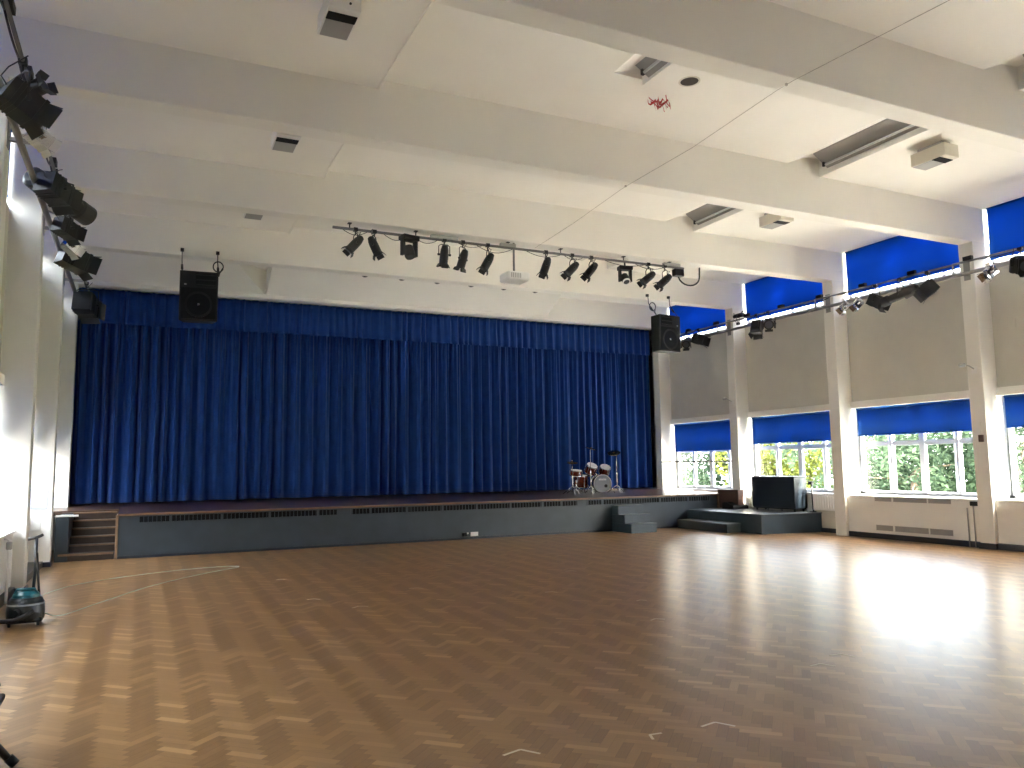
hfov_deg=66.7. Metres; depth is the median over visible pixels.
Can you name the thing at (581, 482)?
drum
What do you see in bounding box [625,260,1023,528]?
wall
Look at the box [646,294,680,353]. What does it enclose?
loudspeaker
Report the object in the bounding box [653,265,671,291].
lantern
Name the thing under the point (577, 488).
stand
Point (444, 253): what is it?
lantern
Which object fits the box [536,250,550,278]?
lantern
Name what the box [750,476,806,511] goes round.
base cabinet
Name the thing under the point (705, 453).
tree
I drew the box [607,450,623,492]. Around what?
cymbal stand
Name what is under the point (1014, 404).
roller blind
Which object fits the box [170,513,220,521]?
vent grille
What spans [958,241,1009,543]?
column
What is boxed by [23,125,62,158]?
lantern
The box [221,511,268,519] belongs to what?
vent grille
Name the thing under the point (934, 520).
heater casing
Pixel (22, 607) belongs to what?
tub
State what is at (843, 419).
column
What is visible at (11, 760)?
chair
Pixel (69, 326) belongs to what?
column
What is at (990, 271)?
lantern
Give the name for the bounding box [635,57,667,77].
fluorescent light
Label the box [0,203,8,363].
wall
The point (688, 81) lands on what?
port
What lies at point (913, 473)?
tree
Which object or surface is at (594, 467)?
drum
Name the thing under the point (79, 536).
stairs
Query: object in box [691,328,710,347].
lantern
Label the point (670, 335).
grille
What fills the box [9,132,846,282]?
beam
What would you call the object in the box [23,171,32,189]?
lantern
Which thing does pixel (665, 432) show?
pillar
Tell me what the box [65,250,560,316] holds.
beam
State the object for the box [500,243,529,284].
projector
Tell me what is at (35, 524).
wall plate
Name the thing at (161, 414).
stage curtain
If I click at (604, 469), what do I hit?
drum
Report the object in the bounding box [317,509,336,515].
vent grille
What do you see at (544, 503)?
vent grille
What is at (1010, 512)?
heater casing
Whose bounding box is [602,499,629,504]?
vent grille
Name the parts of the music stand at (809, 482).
post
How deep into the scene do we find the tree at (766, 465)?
27.41 m
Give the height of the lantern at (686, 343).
0.560 m
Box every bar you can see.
[0,0,89,291]
[332,222,683,269]
[680,246,1023,342]
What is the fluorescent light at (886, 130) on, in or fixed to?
attached to the ceiling at (425, 44)
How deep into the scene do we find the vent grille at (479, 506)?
17.69 m
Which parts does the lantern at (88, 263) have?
barn door, barn door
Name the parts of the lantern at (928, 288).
barn door, barn door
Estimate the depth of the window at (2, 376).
10.36 m
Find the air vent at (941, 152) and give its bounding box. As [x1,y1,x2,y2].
[910,140,958,169]
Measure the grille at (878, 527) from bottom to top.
0.110 m
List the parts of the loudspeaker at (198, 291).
suspension chain, suspension chain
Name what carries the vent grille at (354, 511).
attached to the stage
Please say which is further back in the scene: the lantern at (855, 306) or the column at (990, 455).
the lantern at (855, 306)
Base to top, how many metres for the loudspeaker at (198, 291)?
1.469 m
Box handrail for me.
[661,460,731,489]
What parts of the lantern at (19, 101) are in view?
lock knob, barn door, barn door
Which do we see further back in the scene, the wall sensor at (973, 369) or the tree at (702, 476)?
the tree at (702, 476)
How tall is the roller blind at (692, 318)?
1.024 m
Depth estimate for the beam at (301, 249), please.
16.24 m
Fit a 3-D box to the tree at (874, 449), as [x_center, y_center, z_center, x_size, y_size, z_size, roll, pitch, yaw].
[13.662,3.131,27.483,5.804,3.406,6.507,-1,-6,-1]
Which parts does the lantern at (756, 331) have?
barn door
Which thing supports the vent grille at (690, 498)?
attached to the stage
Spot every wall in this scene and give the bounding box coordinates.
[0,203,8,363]
[79,287,619,514]
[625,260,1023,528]
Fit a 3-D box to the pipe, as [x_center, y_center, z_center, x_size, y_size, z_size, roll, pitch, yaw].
[-6.218,2.288,9.565,0.101,0.798,0.103,2,-7,-25]
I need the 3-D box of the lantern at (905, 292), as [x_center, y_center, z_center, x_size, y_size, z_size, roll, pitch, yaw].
[7.673,-1.832,15.419,0.370,0.534,0.733,2,-7,-25]
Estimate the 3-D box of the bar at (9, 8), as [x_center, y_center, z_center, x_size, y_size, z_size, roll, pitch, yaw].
[-6.199,-2.377,10.502,0.345,0.410,11.910,2,-7,-25]
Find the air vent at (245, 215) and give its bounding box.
[243,213,263,219]
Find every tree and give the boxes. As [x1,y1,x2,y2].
[680,452,717,485]
[681,445,809,485]
[681,453,718,485]
[684,433,931,486]
[714,441,832,488]
[770,431,1022,492]
[810,432,975,491]
[865,427,1023,493]
[871,432,1022,492]
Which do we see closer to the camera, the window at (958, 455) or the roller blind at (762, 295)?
the window at (958, 455)
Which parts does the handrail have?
rail post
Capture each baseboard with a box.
[0,560,52,607]
[822,528,1023,551]
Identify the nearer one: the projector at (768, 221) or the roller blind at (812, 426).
the projector at (768, 221)
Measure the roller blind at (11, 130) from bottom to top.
0.974 m
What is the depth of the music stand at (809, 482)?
18.19 m
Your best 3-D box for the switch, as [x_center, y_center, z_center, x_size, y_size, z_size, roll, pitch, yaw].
[8.570,0.874,14.230,0.035,0.370,0.090,2,-7,-25]
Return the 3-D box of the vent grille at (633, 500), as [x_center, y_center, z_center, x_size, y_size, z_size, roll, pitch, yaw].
[3.331,2.917,19.470,0.870,0.135,0.014,2,-7,-25]
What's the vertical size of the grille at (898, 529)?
0.110 m
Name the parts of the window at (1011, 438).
sash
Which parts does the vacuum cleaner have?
carry handle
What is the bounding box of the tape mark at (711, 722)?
[701,722,734,726]
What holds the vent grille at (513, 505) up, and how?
attached to the stage
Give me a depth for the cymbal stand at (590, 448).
20.58 m
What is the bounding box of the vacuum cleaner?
[0,533,44,627]
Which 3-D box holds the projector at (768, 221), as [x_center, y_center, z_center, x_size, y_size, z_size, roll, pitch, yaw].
[4.986,-3.135,14.692,0.320,0.264,0.560,2,-7,-25]
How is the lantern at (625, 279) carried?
hanging from the bar at (507, 245)
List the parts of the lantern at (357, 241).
barn door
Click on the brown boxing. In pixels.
(725, 495)
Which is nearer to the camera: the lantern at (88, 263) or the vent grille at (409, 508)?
the lantern at (88, 263)
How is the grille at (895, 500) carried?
attached to the heater casing at (934, 520)
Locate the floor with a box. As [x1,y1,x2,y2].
[0,527,1023,767]
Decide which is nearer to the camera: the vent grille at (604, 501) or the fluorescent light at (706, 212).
the fluorescent light at (706, 212)
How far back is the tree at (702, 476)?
31.03 m
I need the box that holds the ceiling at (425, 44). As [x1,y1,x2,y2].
[0,0,1023,307]
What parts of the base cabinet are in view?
rail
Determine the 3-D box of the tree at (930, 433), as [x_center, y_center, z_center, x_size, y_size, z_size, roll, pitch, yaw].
[12.348,3.166,34.781,11.890,4.911,10.433,-4,-7,26]
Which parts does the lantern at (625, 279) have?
lantern arm, lantern arm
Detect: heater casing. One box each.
[847,494,979,547]
[995,499,1023,545]
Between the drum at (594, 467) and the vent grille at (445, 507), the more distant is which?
the drum at (594, 467)
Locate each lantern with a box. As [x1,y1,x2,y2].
[0,55,62,139]
[19,69,57,95]
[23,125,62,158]
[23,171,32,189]
[32,168,83,215]
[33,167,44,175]
[50,215,86,245]
[53,249,102,280]
[59,240,85,259]
[70,200,96,224]
[71,282,105,323]
[341,227,363,257]
[368,229,385,260]
[398,233,419,259]
[436,239,450,267]
[453,240,467,272]
[476,243,493,275]
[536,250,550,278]
[560,253,578,280]
[580,256,597,282]
[617,263,632,284]
[636,262,655,288]
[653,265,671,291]
[680,332,690,350]
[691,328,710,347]
[733,311,744,324]
[748,314,762,339]
[761,310,775,331]
[835,298,849,315]
[848,295,863,312]
[865,284,890,312]
[880,278,918,306]
[911,271,939,303]
[977,262,998,283]
[1009,247,1023,276]
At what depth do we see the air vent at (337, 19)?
7.78 m
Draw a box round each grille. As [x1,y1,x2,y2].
[137,515,168,522]
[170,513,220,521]
[180,287,215,319]
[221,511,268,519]
[269,510,316,517]
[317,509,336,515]
[351,508,369,514]
[370,506,405,513]
[406,505,441,512]
[442,504,475,510]
[476,503,509,509]
[510,502,540,508]
[542,501,560,506]
[561,500,577,506]
[587,500,601,505]
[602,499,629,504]
[630,497,659,503]
[660,496,687,502]
[661,326,679,350]
[688,496,710,501]
[875,497,890,501]
[876,525,892,530]
[893,498,926,502]
[895,526,928,533]
[928,499,950,503]
[930,529,952,535]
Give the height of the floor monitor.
0.175 m
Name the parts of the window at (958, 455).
sill, sash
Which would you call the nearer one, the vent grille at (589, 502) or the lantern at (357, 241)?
the lantern at (357, 241)
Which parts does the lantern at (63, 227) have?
barn door, barn door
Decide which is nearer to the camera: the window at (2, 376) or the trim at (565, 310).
the window at (2, 376)
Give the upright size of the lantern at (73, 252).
0.368 m
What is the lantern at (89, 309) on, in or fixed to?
hanging from the bar at (9, 8)
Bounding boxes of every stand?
[563,461,580,494]
[566,483,583,493]
[584,447,596,493]
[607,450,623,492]
[808,481,815,511]
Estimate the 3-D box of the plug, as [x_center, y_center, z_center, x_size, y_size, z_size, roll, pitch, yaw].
[-1.167,3.375,17.231,0.441,0.147,0.065,2,-7,-25]
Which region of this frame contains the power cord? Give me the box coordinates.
[43,566,238,615]
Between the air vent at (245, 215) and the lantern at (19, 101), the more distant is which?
the air vent at (245, 215)
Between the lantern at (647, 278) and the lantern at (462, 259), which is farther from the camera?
the lantern at (647, 278)
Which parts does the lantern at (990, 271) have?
barn door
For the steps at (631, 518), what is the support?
on the floor
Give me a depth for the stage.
16.75 m
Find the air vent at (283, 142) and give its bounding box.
[271,132,300,152]
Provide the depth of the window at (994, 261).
14.62 m
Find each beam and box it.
[0,13,988,244]
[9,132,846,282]
[44,206,745,309]
[427,0,1023,152]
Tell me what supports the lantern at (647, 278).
hanging from the bar at (507, 245)
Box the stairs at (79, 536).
[53,511,116,562]
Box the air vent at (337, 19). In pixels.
[317,0,360,40]
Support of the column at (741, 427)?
attached to the wall at (913, 348)
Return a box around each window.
[0,372,4,384]
[670,414,732,490]
[680,326,725,339]
[747,404,833,493]
[748,303,822,323]
[849,271,959,298]
[850,390,976,497]
[991,258,1009,263]
[996,385,1023,499]
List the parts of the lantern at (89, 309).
barn door, barn door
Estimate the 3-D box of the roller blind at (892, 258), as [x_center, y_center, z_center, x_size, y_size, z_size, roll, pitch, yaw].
[8.203,-2.648,16.302,0.044,1.024,2.925,2,-7,-25]
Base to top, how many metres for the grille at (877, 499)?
0.087 m
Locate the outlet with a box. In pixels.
[966,501,977,547]
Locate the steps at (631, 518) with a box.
[612,504,656,533]
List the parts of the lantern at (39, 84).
barn door, barn door, barn door, barn door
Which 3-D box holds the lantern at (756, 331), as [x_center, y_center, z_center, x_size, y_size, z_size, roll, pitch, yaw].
[5.956,-1.405,18.959,0.328,0.631,0.420,-5,-7,35]
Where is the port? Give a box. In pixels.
[678,76,699,86]
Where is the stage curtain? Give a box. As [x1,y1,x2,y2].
[69,322,652,503]
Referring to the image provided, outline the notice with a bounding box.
[30,489,47,509]
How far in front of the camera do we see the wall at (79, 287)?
21.87 m
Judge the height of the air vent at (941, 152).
0.264 m
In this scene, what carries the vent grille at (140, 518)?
attached to the stage
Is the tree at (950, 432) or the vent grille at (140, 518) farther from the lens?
the tree at (950, 432)
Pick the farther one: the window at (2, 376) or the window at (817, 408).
the window at (817, 408)
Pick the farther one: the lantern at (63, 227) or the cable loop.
the cable loop
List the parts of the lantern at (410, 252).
lantern arm, lantern arm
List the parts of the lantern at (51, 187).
barn door, barn door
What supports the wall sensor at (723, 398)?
attached to the wall at (913, 348)
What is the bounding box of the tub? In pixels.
[5,600,44,622]
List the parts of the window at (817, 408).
frame, sash, sill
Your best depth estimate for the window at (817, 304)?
19.17 m
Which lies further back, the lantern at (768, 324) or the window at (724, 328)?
the window at (724, 328)
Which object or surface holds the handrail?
on the stage
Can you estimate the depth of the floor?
6.51 m
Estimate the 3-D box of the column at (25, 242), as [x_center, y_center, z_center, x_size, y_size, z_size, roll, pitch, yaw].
[-6.885,-0.023,10.653,0.620,5.680,0.285,2,-7,-25]
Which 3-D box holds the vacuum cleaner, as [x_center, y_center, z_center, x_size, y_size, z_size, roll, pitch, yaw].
[-5.206,2.090,8.271,0.459,0.929,0.684,-3,-6,20]
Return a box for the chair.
[0,683,19,767]
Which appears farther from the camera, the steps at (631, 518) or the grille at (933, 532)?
the steps at (631, 518)
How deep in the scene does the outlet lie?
14.38 m
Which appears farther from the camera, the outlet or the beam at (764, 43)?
the outlet
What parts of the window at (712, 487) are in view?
sill, frame, sash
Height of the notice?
0.350 m
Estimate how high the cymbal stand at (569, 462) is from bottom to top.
0.898 m
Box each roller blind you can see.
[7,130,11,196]
[669,305,725,336]
[674,420,730,451]
[745,276,822,320]
[752,411,830,443]
[845,235,959,295]
[856,398,971,435]
[986,197,1023,259]
[1003,394,1023,427]
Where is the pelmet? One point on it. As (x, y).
(123, 307)
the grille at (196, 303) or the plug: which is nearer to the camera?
the grille at (196, 303)
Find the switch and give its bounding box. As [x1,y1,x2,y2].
[978,422,983,441]
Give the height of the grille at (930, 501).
0.087 m
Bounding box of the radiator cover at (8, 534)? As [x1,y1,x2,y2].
[0,530,15,594]
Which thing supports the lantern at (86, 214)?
hanging from the bar at (9, 8)
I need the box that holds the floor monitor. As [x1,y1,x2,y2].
[722,502,748,508]
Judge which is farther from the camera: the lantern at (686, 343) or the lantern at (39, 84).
the lantern at (686, 343)
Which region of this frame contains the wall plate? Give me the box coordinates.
[31,520,40,530]
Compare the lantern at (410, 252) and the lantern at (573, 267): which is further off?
the lantern at (573, 267)
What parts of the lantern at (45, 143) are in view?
barn door, barn door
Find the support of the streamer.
hanging from the ceiling at (425, 44)
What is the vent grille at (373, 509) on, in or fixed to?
attached to the stage
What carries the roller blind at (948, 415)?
attached to the window at (958, 455)
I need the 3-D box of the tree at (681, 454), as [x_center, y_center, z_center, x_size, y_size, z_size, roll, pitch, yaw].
[5.972,2.894,34.232,6.418,5.511,5.321,-3,-6,17]
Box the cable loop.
[672,268,699,285]
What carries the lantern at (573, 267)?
hanging from the bar at (507, 245)
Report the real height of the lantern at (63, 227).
0.466 m
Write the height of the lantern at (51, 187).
0.497 m
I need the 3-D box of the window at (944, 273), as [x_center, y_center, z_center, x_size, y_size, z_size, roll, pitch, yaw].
[8.314,-2.602,16.367,0.060,1.120,2.995,2,-7,-25]
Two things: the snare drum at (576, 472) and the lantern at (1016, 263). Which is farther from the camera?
the snare drum at (576, 472)
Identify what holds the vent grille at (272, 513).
attached to the stage
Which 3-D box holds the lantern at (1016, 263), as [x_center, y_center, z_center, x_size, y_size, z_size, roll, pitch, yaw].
[8.688,-2.062,13.234,0.360,0.566,0.521,-2,-6,10]
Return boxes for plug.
[451,533,468,539]
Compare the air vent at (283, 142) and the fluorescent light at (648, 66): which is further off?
the air vent at (283, 142)
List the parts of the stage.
corner post, post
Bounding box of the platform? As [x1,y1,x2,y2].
[687,508,821,533]
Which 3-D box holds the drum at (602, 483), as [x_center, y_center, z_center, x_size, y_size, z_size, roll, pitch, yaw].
[2.392,2.682,20.926,0.666,0.499,0.441,0,-6,-8]
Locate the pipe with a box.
[4,538,12,603]
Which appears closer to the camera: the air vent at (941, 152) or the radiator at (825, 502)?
the air vent at (941, 152)
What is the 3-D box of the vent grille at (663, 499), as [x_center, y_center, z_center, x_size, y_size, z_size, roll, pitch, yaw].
[4.126,2.946,19.846,0.870,0.135,0.014,2,-7,-25]
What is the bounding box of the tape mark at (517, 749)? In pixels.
[503,749,539,755]
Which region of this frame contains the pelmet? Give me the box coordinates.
[77,287,649,355]
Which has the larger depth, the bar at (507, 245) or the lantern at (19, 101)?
the bar at (507, 245)
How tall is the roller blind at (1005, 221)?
1.024 m
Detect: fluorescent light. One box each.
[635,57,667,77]
[686,204,735,224]
[813,119,918,167]
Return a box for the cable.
[535,0,948,247]
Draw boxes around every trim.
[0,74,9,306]
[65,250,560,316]
[65,271,668,329]
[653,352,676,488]
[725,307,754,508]
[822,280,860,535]
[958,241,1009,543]
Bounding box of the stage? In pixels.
[53,487,719,558]
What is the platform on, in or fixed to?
on the floor
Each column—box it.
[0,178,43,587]
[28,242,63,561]
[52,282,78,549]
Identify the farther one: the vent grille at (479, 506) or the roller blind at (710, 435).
the roller blind at (710, 435)
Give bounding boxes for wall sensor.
[722,397,733,404]
[958,363,976,372]
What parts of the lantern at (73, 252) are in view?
barn door, barn door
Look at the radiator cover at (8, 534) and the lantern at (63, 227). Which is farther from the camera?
the lantern at (63, 227)
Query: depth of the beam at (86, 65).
10.15 m
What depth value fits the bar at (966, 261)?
16.34 m
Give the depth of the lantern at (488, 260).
13.90 m
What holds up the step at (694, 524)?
on the floor
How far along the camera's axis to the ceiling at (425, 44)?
10.34 m
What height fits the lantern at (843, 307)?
0.364 m
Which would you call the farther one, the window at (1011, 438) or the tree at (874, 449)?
the tree at (874, 449)
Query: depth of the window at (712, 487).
21.92 m
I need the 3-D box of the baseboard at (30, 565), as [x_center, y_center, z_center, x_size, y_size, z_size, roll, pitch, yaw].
[-3.256,1.933,3.107,0.418,0.100,23.960,2,-7,-25]
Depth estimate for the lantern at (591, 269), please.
14.84 m
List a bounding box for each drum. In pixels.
[570,469,582,476]
[573,475,587,492]
[584,462,597,475]
[590,474,614,493]
[598,464,610,475]
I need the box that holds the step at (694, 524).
[677,519,740,532]
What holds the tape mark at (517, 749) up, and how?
on the floor
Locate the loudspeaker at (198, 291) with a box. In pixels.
[179,248,223,323]
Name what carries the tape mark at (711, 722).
on the floor
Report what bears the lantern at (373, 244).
hanging from the bar at (507, 245)
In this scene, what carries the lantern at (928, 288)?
hanging from the bar at (966, 261)
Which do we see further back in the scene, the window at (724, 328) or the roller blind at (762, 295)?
the window at (724, 328)
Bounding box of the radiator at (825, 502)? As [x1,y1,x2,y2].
[811,493,834,510]
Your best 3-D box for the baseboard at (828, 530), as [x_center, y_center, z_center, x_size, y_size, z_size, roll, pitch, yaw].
[11.428,2.308,8.566,0.418,0.105,21.260,2,-7,-25]
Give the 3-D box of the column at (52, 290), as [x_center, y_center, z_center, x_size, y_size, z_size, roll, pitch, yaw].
[-8.290,0.309,13.598,0.620,5.680,0.285,2,-7,-25]
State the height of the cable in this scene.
0.066 m
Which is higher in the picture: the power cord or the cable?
the cable
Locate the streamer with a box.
[648,95,670,111]
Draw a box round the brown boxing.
[717,489,743,507]
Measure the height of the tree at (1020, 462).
5.524 m
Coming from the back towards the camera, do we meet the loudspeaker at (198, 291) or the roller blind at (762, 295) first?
the roller blind at (762, 295)
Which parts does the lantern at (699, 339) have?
barn door, barn door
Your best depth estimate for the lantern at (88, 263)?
12.11 m

